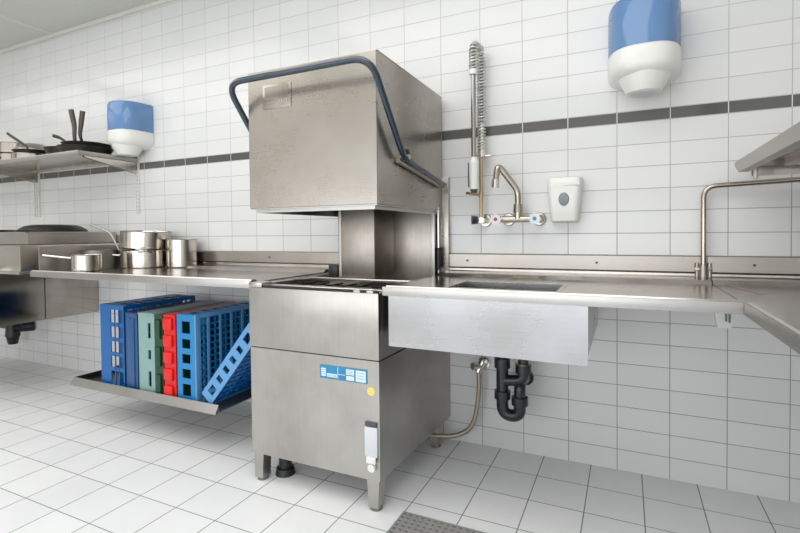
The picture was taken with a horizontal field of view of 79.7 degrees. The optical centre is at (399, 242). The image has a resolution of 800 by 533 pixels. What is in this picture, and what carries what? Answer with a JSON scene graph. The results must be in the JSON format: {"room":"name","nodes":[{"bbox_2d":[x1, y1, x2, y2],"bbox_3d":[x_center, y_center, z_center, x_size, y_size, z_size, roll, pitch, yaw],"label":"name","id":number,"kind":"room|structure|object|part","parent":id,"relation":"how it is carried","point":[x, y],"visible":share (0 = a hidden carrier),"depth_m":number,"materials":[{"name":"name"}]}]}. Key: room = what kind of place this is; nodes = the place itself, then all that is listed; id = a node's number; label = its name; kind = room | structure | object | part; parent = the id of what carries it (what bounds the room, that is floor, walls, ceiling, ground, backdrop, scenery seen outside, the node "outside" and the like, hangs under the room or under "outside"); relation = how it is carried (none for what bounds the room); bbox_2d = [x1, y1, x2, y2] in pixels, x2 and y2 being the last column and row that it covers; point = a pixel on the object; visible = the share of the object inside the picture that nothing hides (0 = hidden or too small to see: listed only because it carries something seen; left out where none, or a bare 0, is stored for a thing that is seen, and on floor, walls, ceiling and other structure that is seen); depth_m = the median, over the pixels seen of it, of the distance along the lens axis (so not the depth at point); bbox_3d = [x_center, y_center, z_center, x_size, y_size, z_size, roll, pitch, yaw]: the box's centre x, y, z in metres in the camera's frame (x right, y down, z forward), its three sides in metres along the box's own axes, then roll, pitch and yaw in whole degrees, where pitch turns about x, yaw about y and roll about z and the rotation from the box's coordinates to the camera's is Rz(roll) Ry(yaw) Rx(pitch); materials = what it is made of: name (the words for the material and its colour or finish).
{"room":"commercial kitchen","nodes":[
{"label":"commercial kitchen","id":0,"kind":"room"},
{"bbox_2d":[0,0,156,49],"bbox_3d":[-2.825,-1.716,1.534,8.580,0.060,4.600,0,1,25],"label":"ceiling","id":1,"kind":"structure","parent":0,"point":[53,16],"depth_m":3.63,"materials":[{"name":"white paint"}]},
{"bbox_2d":[0,0,799,502],"bbox_3d":[-1.855,-0.341,3.588,8.380,2.790,0.080,0,1,25],"label":"wall","id":2,"kind":"structure","parent":0,"point":[673,395],"depth_m":2.35,"materials":[{"name":"white tile"}]},
{"bbox_2d":[0,14,53,33],"bbox_3d":[-3.815,-1.681,1.991,0.040,0.010,4.378,0,1,25],"label":"trim","id":3,"kind":"structure","parent":2,"relation":"attached to","point":[1,16],"depth_m":3.78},
{"bbox_2d":[0,242,119,325],"bbox_3d":[-3.112,0.282,3.655,1.850,0.555,0.899,0,1,25],"label":"sink","id":4,"kind":"object","parent":2,"relation":"attached to","point":[24,298],"visible":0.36,"depth_m":3.38,"materials":[{"name":"metal"}]},
{"bbox_2d":[0,321,33,344],"bbox_3d":[-3.416,0.717,4.184,0.448,0.320,0.172,0,1,7],"label":"trap","id":5,"kind":"object","parent":4,"relation":"attached to","point":[12,332],"visible":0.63,"depth_m":4.12,"materials":[{"name":"black plastic"}]},
{"bbox_2d":[0,274,98,325],"bbox_3d":[-3.224,0.376,3.709,1.400,0.367,0.898,0,1,25],"label":"basin","id":6,"kind":"object","parent":4,"relation":"in","point":[24,298],"depth_m":3.45,"materials":[{"name":"metal"}]},
{"bbox_2d":[0,232,117,244],"bbox_3d":[-2.671,-0.033,3.558,0.850,0.086,0.625,0,1,25],"label":"steel container","id":7,"kind":"object","parent":4,"relation":"on","point":[6,238],"visible":0.98,"depth_m":3.26,"materials":[{"name":"silver metal"}]},
{"bbox_2d":[0,230,15,231],"bbox_3d":[-2.978,-0.083,3.528,0.286,0.020,0.284,0,1,25],"label":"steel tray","id":8,"kind":"object","parent":7,"relation":"on","point":[0,230],"visible":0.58,"depth_m":3.49,"materials":[{"name":"silver metal"}]},
{"bbox_2d":[16,224,87,231],"bbox_3d":[-2.503,-0.103,3.458,0.424,0.055,0.424,0,1,25],"label":"lid","id":9,"kind":"object","parent":7,"relation":"on","point":[40,227],"visible":0.97,"depth_m":3.31,"materials":[{"name":"black metal"}]},
{"bbox_2d":[0,150,140,216],"bbox_3d":[-3.084,-0.428,3.873,2.314,0.425,0.448,0,1,25],"label":"wall shelf","id":10,"kind":"object","parent":2,"relation":"attached to","point":[29,168],"visible":0.98,"depth_m":3.59,"materials":[{"name":"metal"}]},
{"bbox_2d":[0,153,10,159],"bbox_3d":[-3.200,-0.689,3.804,0.446,0.144,0.238,-1,1,-37],"label":"saucepan","id":11,"kind":"object","parent":10,"relation":"on","point":[3,156],"visible":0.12,"depth_m":3.75,"materials":[{"name":"metal"}]},
{"bbox_2d":[0,142,20,152],"bbox_3d":[-3.118,-0.750,3.865,0.232,0.086,0.232,0,1,25],"label":"saucepan","id":12,"kind":"object","parent":11,"relation":"on","point":[5,147],"visible":0.31,"depth_m":3.76,"materials":[{"name":"metal"}]},
{"bbox_2d":[10,152,42,158],"bbox_3d":[-2.836,-0.647,3.690,0.258,0.056,0.258,0,1,25],"label":"saucepan","id":13,"kind":"object","parent":10,"relation":"on","point":[14,154],"visible":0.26,"depth_m":3.57,"materials":[{"name":"metal"}]},
{"bbox_2d":[6,132,45,153],"bbox_3d":[-2.805,-0.753,3.677,0.311,0.152,0.298,0,1,25],"label":"frying pan","id":14,"kind":"object","parent":13,"relation":"on","point":[24,147],"visible":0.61,"depth_m":3.58,"materials":[{"name":"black metal"}]},
{"bbox_3d":[-2.828,-0.754,3.540,0.233,0.143,0.035,0,1,18],"label":"handle","id":15,"kind":"part","parent":14,"relation":"part of","materials":[{"name":"metal"}]},
{"bbox_3d":[-2.814,-0.728,3.689,0.260,0.058,0.260,0,1,25],"label":"lid","id":16,"kind":"part","parent":14,"relation":"part of","materials":[{"name":"metal"}]},
{"bbox_2d":[43,134,65,153],"bbox_3d":[-2.520,-0.706,3.617,0.289,0.172,0.276,0,1,25],"label":"frying pan","id":17,"kind":"object","parent":10,"relation":"on","point":[48,149],"visible":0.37,"depth_m":3.49,"materials":[{"name":"black metal"}]},
{"bbox_3d":[-2.468,-0.745,3.492,0.114,0.090,0.044,-1,1,-22],"label":"handle","id":18,"kind":"part","parent":17,"relation":"part of","materials":[{"name":"metal"}]},
{"bbox_2d":[56,109,113,154],"bbox_3d":[-2.244,-0.768,3.421,0.350,0.299,0.350,0,1,25],"label":"frying pan","id":19,"kind":"object","parent":10,"relation":"on","point":[62,147],"visible":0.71,"depth_m":3.28,"materials":[{"name":"black metal"}]},
{"bbox_3d":[-2.239,-0.792,3.283,0.067,0.247,0.034,0,1,25],"label":"handle","id":20,"kind":"part","parent":19,"relation":"part of","materials":[{"name":"metal"}]},
{"bbox_2d":[60,110,111,147],"bbox_3d":[-2.224,-0.765,3.418,0.345,0.256,0.318,0,1,25],"label":"frying pan","id":21,"kind":"object","parent":19,"relation":"on","point":[81,113],"visible":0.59,"depth_m":3.28,"materials":[{"name":"black metal"}]},
{"bbox_3d":[-2.166,-0.787,3.257,0.038,0.206,0.099,-2,2,-41],"label":"handle","id":22,"kind":"part","parent":21,"relation":"part of","materials":[{"name":"metal"}]},
{"bbox_2d":[0,0,176,53],"bbox_3d":[-1.890,-1.720,3.514,8.380,0.030,0.022,0,1,25],"label":"trim","id":23,"kind":"structure","parent":2,"relation":"attached to","point":[158,2],"depth_m":3.77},
{"bbox_2d":[107,100,153,156],"bbox_3d":[-1.973,-0.812,3.461,0.275,0.376,0.228,0,1,25],"label":"dispenser","id":24,"kind":"object","parent":2,"relation":"attached to","point":[130,132],"visible":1,"depth_m":3.38,"materials":[{"name":"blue plastic"}]},
{"bbox_3d":[-1.970,-0.668,3.466,0.212,0.086,0.212,0,1,25],"label":"spout","id":25,"kind":"part","parent":24,"relation":"part of","materials":[{"name":"white plastic"}]},
{"bbox_2d":[70,365,251,414],"bbox_3d":[-1.290,0.881,2.922,1.169,0.162,0.692,0,1,25],"label":"shelf","id":26,"kind":"object","parent":2,"relation":"attached to","point":[93,380],"visible":0.3,"depth_m":2.59,"materials":[{"name":"metal"}]},
{"bbox_2d":[100,294,194,386],"bbox_3d":[-1.547,0.593,2.981,0.205,0.480,0.500,0,1,25],"label":"rack","id":27,"kind":"object","parent":26,"relation":"on","point":[122,307],"visible":0.41,"depth_m":2.78,"materials":[{"name":"blue plastic"}]},
{"bbox_2d":[125,300,202,388],"bbox_3d":[-1.397,0.608,2.907,0.095,0.449,0.506,0,1,25],"label":"rack","id":28,"kind":"object","parent":26,"relation":"on","point":[132,332],"visible":0.37,"depth_m":2.68,"materials":[{"name":"blue plastic"}]},
{"bbox_3d":[-1.501,0.616,2.682,0.050,0.385,0.009,0,1,25],"label":"recessed panel","id":29,"kind":"part","parent":28,"relation":"part of","materials":[{"name":"blue plastic"}]},
{"bbox_2d":[137,301,222,392],"bbox_3d":[-1.285,0.607,2.855,0.130,0.452,0.505,0,1,25],"label":"rack","id":30,"kind":"object","parent":26,"relation":"on","point":[146,343],"visible":0.3,"depth_m":2.64,"materials":[{"name":"green plastic"}]},
{"bbox_2d":[154,302,228,393],"bbox_3d":[-1.194,0.608,2.807,0.060,0.449,0.514,0,1,25],"label":"rack","id":31,"kind":"object","parent":26,"relation":"on","point":[158,322],"visible":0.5,"depth_m":2.58,"materials":[{"name":"green plastic"}]},
{"bbox_2d":[163,302,238,396],"bbox_3d":[-1.121,0.606,2.772,0.090,0.454,0.514,0,1,25],"label":"rack","id":32,"kind":"object","parent":26,"relation":"on","point":[170,359],"visible":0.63,"depth_m":2.54,"materials":[{"name":"red plastic"}]},
{"bbox_2d":[177,301,249,401],"bbox_3d":[-1.004,0.600,2.724,0.141,0.466,0.506,0,1,25],"label":"rack","id":33,"kind":"object","parent":26,"relation":"on","point":[205,338],"visible":0.56,"depth_m":2.56,"materials":[{"name":"blue plastic"}]},
{"bbox_2d":[202,323,251,403],"bbox_3d":[-0.735,0.598,2.590,0.384,0.436,0.500,0,1,25],"label":"rack","id":34,"kind":"object","parent":26,"relation":"on","point":[240,372],"visible":0.34,"depth_m":2.41,"materials":[{"name":"blue plastic"}]},
{"bbox_2d":[30,244,338,287],"bbox_3d":[-1.299,0.141,2.874,1.744,0.245,0.756,0,1,25],"label":"countertop","id":35,"kind":"structure","parent":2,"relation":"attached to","point":[234,269],"depth_m":2.88,"materials":[{"name":"metal"}]},
{"bbox_2d":[42,254,103,271],"bbox_3d":[-2.004,0.123,2.924,0.339,0.106,0.176,-1,1,-21],"label":"saucepan","id":36,"kind":"object","parent":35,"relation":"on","point":[79,262],"visible":0.98,"depth_m":2.89,"materials":[{"name":"metal"}]},
{"bbox_3d":[-2.096,0.087,2.945,0.190,0.034,0.016,-1,1,-3],"label":"handle","id":37,"kind":"part","parent":36,"relation":"part of","materials":[{"name":"silver metal"}]},
{"bbox_2d":[82,249,118,268],"bbox_3d":[-2.006,0.109,3.211,0.216,0.123,0.216,0,1,25],"label":"saucepan","id":38,"kind":"object","parent":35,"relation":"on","point":[109,261],"visible":0.61,"depth_m":3.15,"materials":[{"name":"metal"}]},
{"bbox_2d":[112,249,165,268],"bbox_3d":[-1.716,0.105,3.248,0.389,0.124,0.363,0,1,25],"label":"saucepan","id":39,"kind":"object","parent":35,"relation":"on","point":[129,258],"visible":0.75,"depth_m":3.14,"materials":[{"name":"metal"}]},
{"bbox_2d":[89,223,171,250],"bbox_3d":[-1.793,-0.030,3.276,0.464,0.204,0.368,0,1,25],"label":"saucepan","id":40,"kind":"object","parent":39,"relation":"on","point":[129,239],"visible":0.89,"depth_m":3.14,"materials":[{"name":"metal"}]},
{"bbox_3d":[-1.972,-0.027,3.199,0.215,0.203,0.033,0,1,2],"label":"handle","id":41,"kind":"part","parent":40,"relation":"part of","materials":[{"name":"metal"}]},
{"bbox_3d":[-1.656,0.042,3.098,0.098,0.013,0.077,-1,1,-29],"label":"handle","id":42,"kind":"part","parent":40,"relation":"part of","materials":[{"name":"silver metal"}]},
{"bbox_3d":[-1.644,0.058,3.070,0.071,0.025,0.123,-1,1,-11],"label":"handle","id":43,"kind":"part","parent":39,"relation":"part of","materials":[{"name":"silver metal"}]},
{"bbox_2d":[165,239,197,267],"bbox_3d":[-1.465,0.070,3.220,0.200,0.186,0.200,0,1,25],"label":"stock pot","id":44,"kind":"object","parent":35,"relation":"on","point":[180,253],"visible":0.9,"depth_m":3.14,"materials":[{"name":"metal"}]},
{"bbox_2d":[198,251,338,274],"bbox_3d":[-1.137,0.126,3.202,1.732,0.138,0.023,0,1,25],"label":"backsplash","id":45,"kind":"structure","parent":2,"relation":"attached to","point":[277,257],"depth_m":3.04,"materials":[{"name":"metal"}]},
{"bbox_2d":[428,356,490,438],"bbox_3d":[0.303,0.796,2.437,0.340,0.416,0.102,-1,1,-7],"label":"supply hose","id":46,"kind":"object","parent":2,"relation":"attached to","point":[484,362],"visible":0.98,"depth_m":2.42,"materials":[{"name":"silver metal"}]},
{"bbox_2d":[466,40,491,226],"bbox_3d":[0.392,-0.536,2.386,0.105,0.917,0.163,0,1,25],"label":"rinse spray","id":47,"kind":"object","parent":2,"relation":"attached to","point":[475,168],"visible":0.99,"depth_m":2.38,"materials":[{"name":"silver metal"}]},
{"bbox_3d":[0.359,-0.551,2.338,0.048,0.582,0.048,0,1,25],"label":"spray handle","id":48,"kind":"part","parent":47,"relation":"part of","materials":[{"name":"white plastic"}]},
{"bbox_3d":[0.376,-0.114,2.419,0.030,0.046,0.046,-1,1,0],"label":"valve knob","id":49,"kind":"part","parent":47,"relation":"part of","materials":[{"name":"black plastic"}]},
{"bbox_2d":[490,164,545,225],"bbox_3d":[0.568,-0.228,2.313,0.246,0.295,0.158,0,1,25],"label":"mixer tap","id":50,"kind":"object","parent":2,"relation":"attached to","point":[539,218],"visible":1,"depth_m":2.29,"materials":[{"name":"silver metal"}]},
{"bbox_3d":[0.470,-0.113,2.334,0.052,0.052,0.040,0,1,25],"label":"hot handle","id":51,"kind":"part","parent":50,"relation":"part of","materials":[{"name":"white plastic"}]},
{"bbox_3d":[0.513,-0.271,2.303,0.140,0.207,0.031,-1,1,-4],"label":"spout","id":52,"kind":"part","parent":50,"relation":"part of","materials":[{"name":"silver metal"}]},
{"bbox_2d":[501,212,545,225],"bbox_3d":[0.595,-0.114,2.336,0.216,0.066,0.100,0,1,25],"label":"tap","id":53,"kind":"object","parent":50,"relation":"on","point":[508,219],"depth_m":2.32,"materials":[{"name":"silver metal"}]},
{"bbox_3d":[0.637,-0.113,2.256,0.052,0.052,0.040,0,1,25],"label":"cold handle","id":54,"kind":"part","parent":50,"relation":"part of","materials":[{"name":"white plastic"}]},
{"bbox_2d":[382,253,744,365],"bbox_3d":[0.622,0.239,1.968,1.172,0.348,0.757,0,1,25],"label":"sink","id":55,"kind":"object","parent":2,"relation":"attached to","point":[533,307],"visible":0.99,"depth_m":1.77,"materials":[{"name":"metal"}]},
{"bbox_3d":[0.428,0.278,1.919,0.415,0.211,0.245,0,1,25],"label":"sink bowl","id":56,"kind":"part","parent":55,"relation":"part of","materials":[{"name":"metal"}]},
{"bbox_2d":[494,357,533,421],"bbox_3d":[0.557,0.614,2.297,0.171,0.433,0.240,0,1,25],"label":"trap","id":57,"kind":"object","parent":55,"relation":"attached to","point":[523,376],"visible":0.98,"depth_m":2.21,"materials":[{"name":"black plastic"}]},
{"bbox_2d":[713,313,733,328],"bbox_3d":[1.028,0.227,1.524,0.066,0.086,0.034,0,1,25],"label":"holder","id":58,"kind":"object","parent":55,"relation":"hanging from","point":[721,320],"visible":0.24,"depth_m":1.51,"materials":[{"name":"white plastic"}]},
{"bbox_2d":[547,176,582,222],"bbox_3d":[0.774,-0.201,2.255,0.158,0.213,0.088,0,1,25],"label":"soap dispenser","id":59,"kind":"object","parent":2,"relation":"attached to","point":[564,193],"visible":1,"depth_m":2.22,"materials":[{"name":"white plastic"}]},
{"bbox_3d":[0.791,-0.272,2.207,0.071,0.018,0.019,0,1,25],"label":"panel","id":60,"kind":"part","parent":59,"relation":"part of","materials":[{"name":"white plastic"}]},
{"bbox_2d":[449,253,706,272],"bbox_3d":[0.787,0.126,2.293,1.152,0.138,0.023,0,1,25],"label":"backsplash","id":61,"kind":"structure","parent":2,"relation":"attached to","point":[573,262],"depth_m":2.25,"materials":[{"name":"metal"}]},
{"bbox_2d":[608,0,681,97],"bbox_3d":[1.036,-0.824,2.033,0.288,0.386,0.238,0,1,25],"label":"dispenser","id":62,"kind":"object","parent":2,"relation":"attached to","point":[645,51],"visible":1,"depth_m":1.95,"materials":[{"name":"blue plastic"}]},
{"bbox_3d":[1.085,-0.851,2.138,0.279,0.317,0.005,0,1,25],"label":"plate","id":63,"kind":"part","parent":62,"relation":"part of","materials":[{"name":"white plastic"}]},
{"bbox_3d":[1.038,-0.677,2.038,0.212,0.089,0.212,0,1,25],"label":"spout","id":64,"kind":"part","parent":62,"relation":"part of","materials":[{"name":"white plastic"}]},
{"bbox_2d":[707,256,799,275],"bbox_3d":[1.612,0.126,1.903,0.664,0.138,0.023,0,1,25],"label":"backsplash","id":65,"kind":"structure","parent":2,"relation":"attached to","point":[742,265],"depth_m":1.96,"materials":[{"name":"metal"}]},
{"bbox_2d":[0,356,799,532],"bbox_3d":[-2.798,1.133,1.592,8.580,0.060,4.600,0,1,25],"label":"floor","id":66,"kind":"structure","parent":0,"point":[74,459],"depth_m":2.09,"materials":[{"name":"white tile"}]},
{"bbox_2d":[229,49,450,511],"bbox_3d":[-0.239,0.152,2.304,0.745,1.825,0.880,0,1,25],"label":"dishwasher","id":67,"kind":"object","parent":66,"relation":"on","point":[355,138],"visible":0.95,"depth_m":2.04,"materials":[{"name":"metal"}]},
{"bbox_3d":[-0.624,0.999,2.180,0.054,0.116,0.052,0,1,25],"label":"leg","id":68,"kind":"part","parent":67,"relation":"part of","materials":[{"name":"metal"}]},
{"bbox_3d":[-0.530,-0.633,2.063,0.152,0.105,0.004,0,1,25],"label":"emblem plate","id":69,"kind":"part","parent":67,"relation":"part of","materials":[{"name":"metal"}]},
{"bbox_2d":[275,458,295,477],"bbox_3d":[-0.532,1.004,2.222,0.092,0.130,0.092,0,1,25],"label":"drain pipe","id":70,"kind":"object","parent":67,"relation":"on","point":[285,469],"depth_m":2.19,"materials":[{"name":"black plastic"}]},
{"bbox_3d":[-0.221,0.324,2.352,0.656,0.265,0.749,0,1,25],"label":"panel","id":71,"kind":"part","parent":67,"relation":"part of","materials":[{"name":"metal"}]},
{"bbox_3d":[-0.305,-0.008,2.448,0.013,0.360,0.002,0,1,25],"label":"column trim","id":72,"kind":"part","parent":67,"relation":"part of","materials":[{"name":"metal"}]},
{"bbox_2d":[322,369,363,379],"bbox_3d":[-0.235,0.535,1.950,0.202,0.034,0.001,0,1,25],"label":"print","id":73,"kind":"object","parent":67,"relation":"attached to","point":[327,374],"depth_m":1.95},
{"bbox_2d":[248,49,441,216],"bbox_3d":[-0.227,-0.451,2.330,0.650,0.621,0.731,0,1,25],"label":"hood","id":74,"kind":"object","parent":67,"relation":"attached to","point":[322,142],"depth_m":2.02,"materials":[{"name":"metal"}]},
{"bbox_3d":[-0.201,0.700,2.364,0.678,0.477,0.763,0,1,25],"label":"panel","id":75,"kind":"part","parent":67,"relation":"part of","materials":[{"name":"metal"}]},
{"bbox_3d":[-0.223,0.188,2.346,0.652,0.016,0.675,0,1,25],"label":"rack rail","id":76,"kind":"part","parent":67,"relation":"part of","materials":[{"name":"metal"}]},
{"bbox_3d":[-0.220,0.291,2.353,0.612,0.145,0.685,0,1,25],"label":"wash tank","id":77,"kind":"part","parent":67,"relation":"part of","materials":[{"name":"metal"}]},
{"bbox_2d":[366,456,375,464],"bbox_3d":[-0.114,0.861,1.892,0.042,0.026,0.011,0,1,25],"label":"rocker switch","id":78,"kind":"object","parent":67,"relation":"attached to","point":[370,460],"depth_m":1.89,"materials":[{"name":"white plastic"}]},
{"bbox_2d":[365,426,377,457],"bbox_3d":[-0.114,0.791,1.899,0.057,0.118,0.006,0,1,25],"label":"switch plate","id":79,"kind":"object","parent":67,"relation":"attached to","point":[371,432],"depth_m":1.89,"materials":[{"name":"white plastic"}]},
{"bbox_3d":[-0.096,0.999,1.930,0.054,0.116,0.052,0,1,25],"label":"leg","id":80,"kind":"part","parent":67,"relation":"part of","materials":[{"name":"metal"}]},
{"bbox_3d":[-0.083,0.002,2.598,0.560,0.410,0.012,0,1,25],"label":"panel","id":81,"kind":"part","parent":67,"relation":"part of","materials":[{"name":"metal"}]},
{"bbox_3d":[0.172,0.002,2.475,0.020,0.410,0.020,0,1,25],"label":"post","id":82,"kind":"part","parent":67,"relation":"part of","materials":[{"name":"metal"}]},
{"bbox_3d":[0.186,0.985,2.486,0.054,0.116,0.052,0,1,25],"label":"leg","id":83,"kind":"part","parent":67,"relation":"part of","materials":[{"name":"metal"}]},
{"bbox_3d":[0.199,-0.013,2.482,0.012,0.340,0.012,0,1,25],"label":"lift rod","id":84,"kind":"part","parent":67,"relation":"part of","materials":[{"name":"silver metal"}]},
{"bbox_2d":[386,511,484,532],"bbox_3d":[0.117,1.071,1.611,0.430,0.008,0.428,0,1,25],"label":"floor grate","id":85,"kind":"object","parent":66,"relation":"on","point":[407,522],"visible":1,"depth_m":1.80,"materials":[{"name":"grey metal"}]},
{"bbox_2d":[707,256,799,353],"bbox_3d":[1.127,0.581,0.885,0.673,0.998,2.299,0,1,25],"label":"countertop","id":86,"kind":"structure","parent":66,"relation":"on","point":[769,286],"depth_m":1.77,"materials":[{"name":"metal"}]},
{"bbox_3d":[1.030,-0.292,-0.208,0.080,2.790,4.480,0,1,25],"label":"wall","id":87,"kind":"structure","parent":0,"visible":0},
{"bbox_2d":[694,177,799,277],"bbox_3d":[1.578,-0.061,1.888,0.716,0.423,0.034,0,1,25],"label":"pipe","id":88,"kind":"object","parent":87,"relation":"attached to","point":[703,270],"visible":0.94,"depth_m":2.02,"materials":[{"name":"silver metal"}]},
{"bbox_2d":[735,122,799,178],"bbox_3d":[1.208,-0.262,0.948,0.582,0.080,1.920,0,1,25],"label":"wall shelf","id":89,"kind":"object","parent":87,"relation":"attached to","point":[780,155],"visible":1,"depth_m":1.64,"materials":[{"name":"metal"}]}
]}

